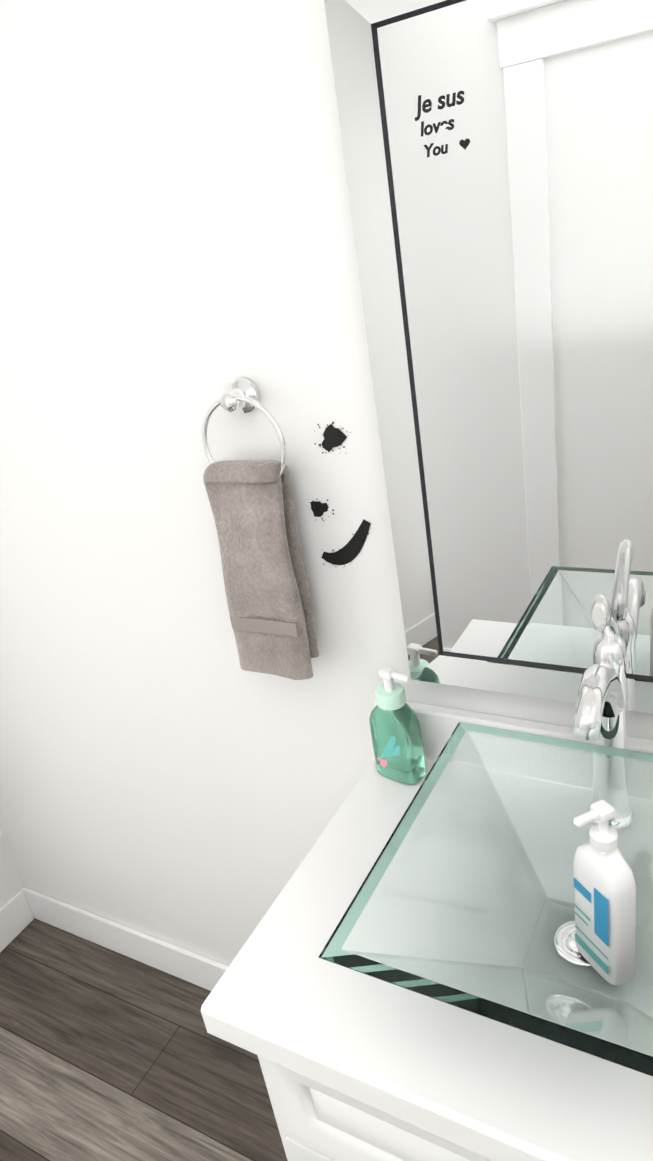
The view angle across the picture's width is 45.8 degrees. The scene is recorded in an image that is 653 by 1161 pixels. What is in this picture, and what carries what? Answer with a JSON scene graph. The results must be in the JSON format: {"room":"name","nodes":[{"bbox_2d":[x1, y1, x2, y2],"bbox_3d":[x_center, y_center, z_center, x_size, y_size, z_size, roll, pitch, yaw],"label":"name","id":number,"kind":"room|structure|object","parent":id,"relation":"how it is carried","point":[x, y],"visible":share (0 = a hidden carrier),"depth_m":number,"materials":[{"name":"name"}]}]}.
{"room":"bathroom","nodes":[
{"label":"bathroom","id":0,"kind":"room"},
{"bbox_2d":[0,830,23,907],"bbox_3d":[-1.497,0.228,1.195,0.120,2.460,1.660,5,27,29],"label":"wall","id":1,"kind":"structure","parent":0,"point":[11,884],"depth_m":2.20,"materials":[{"name":"white paint"}]},
{"bbox_2d":[0,891,31,951],"bbox_3d":[-1.260,1.293,1.630,0.012,0.115,1.659,5,27,29],"label":"baseboard","id":2,"kind":"structure","parent":1,"relation":"attached to","point":[22,909],"depth_m":2.21,"materials":[{"name":"white wood"}]},
{"bbox_2d":[0,918,287,1160],"bbox_3d":[0.053,1.484,0.939,3.240,0.080,1.900,5,27,29],"label":"floor","id":3,"kind":"structure","parent":0,"point":[106,1054],"depth_m":1.81,"materials":[{"name":"brown wood"}]},
{"bbox_2d":[201,701,652,1160],"bbox_3d":[0.371,0.780,1.079,0.774,0.984,0.546,5,27,29],"label":"bathroom vanity","id":4,"kind":"object","parent":3,"relation":"on","point":[356,1065],"visible":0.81,"depth_m":0.86,"materials":[{"name":"white wood"}]},
{"bbox_2d":[369,666,425,783],"bbox_3d":[0.105,0.221,1.200,0.081,0.193,0.058,5,27,29],"label":"soap dispenser","id":5,"kind":"object","parent":4,"relation":"on","point":[396,735],"visible":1,"depth_m":1.18,"materials":[{"name":"green plastic"}]},
{"bbox_2d":[318,722,652,1076],"bbox_3d":[0.284,0.368,0.863,0.420,0.142,0.420,5,27,29],"label":"sink","id":6,"kind":"object","parent":4,"relation":"in","point":[464,898],"visible":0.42,"depth_m":0.90,"materials":[{"name":"clear glass"}]},
{"bbox_2d":[573,799,635,985],"bbox_3d":[0.289,0.321,0.805,0.065,0.217,0.061,5,27,29],"label":"lotion bottle","id":7,"kind":"object","parent":6,"relation":"in","point":[605,904],"visible":1,"depth_m":0.79,"materials":[{"name":"white plastic"}]},
{"bbox_2d":[573,594,627,749],"bbox_3d":[0.340,0.190,0.959,0.062,0.371,0.191,5,27,29],"label":"faucet","id":8,"kind":"object","parent":4,"relation":"on","point":[600,715],"visible":0.6,"depth_m":0.93,"materials":[{"name":"silver metal"}]},
{"bbox_2d":[0,0,652,965],"bbox_3d":[0.278,-0.039,1.122,3.240,2.460,0.120,5,27,29],"label":"wall","id":9,"kind":"structure","parent":0,"point":[178,254],"depth_m":1.25,"materials":[{"name":"white paint"}]},
{"bbox_2d":[19,887,228,990],"bbox_3d":[-0.319,0.990,1.956,1.230,0.115,0.015,5,27,29],"label":"baseboard","id":10,"kind":"structure","parent":9,"relation":"attached to","point":[199,970],"depth_m":2.07,"materials":[{"name":"white wood"}]},
{"bbox_2d":[202,378,318,679],"bbox_3d":[-0.103,-0.065,1.209,0.154,0.484,0.079,5,27,29],"label":"towel ring","id":11,"kind":"object","parent":9,"relation":"attached to","point":[268,596],"visible":1,"depth_m":1.19,"materials":[{"name":"grey fabric"}]},
{"bbox_2d":[308,422,370,566],"bbox_3d":[0.014,-0.123,1.158,0.106,0.232,0.001,5,27,29],"label":"art","id":12,"kind":"object","parent":9,"relation":"attached to","point":[350,550],"visible":1,"depth_m":1.17,"materials":[{"name":"black paint"}]},
{"bbox_2d":[324,0,652,713],"bbox_3d":[0.329,-0.235,0.879,0.600,0.892,0.042,5,27,29],"label":"mirror","id":13,"kind":"object","parent":9,"relation":"attached to","point":[498,156],"visible":1,"depth_m":0.90,"materials":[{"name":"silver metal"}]}
]}

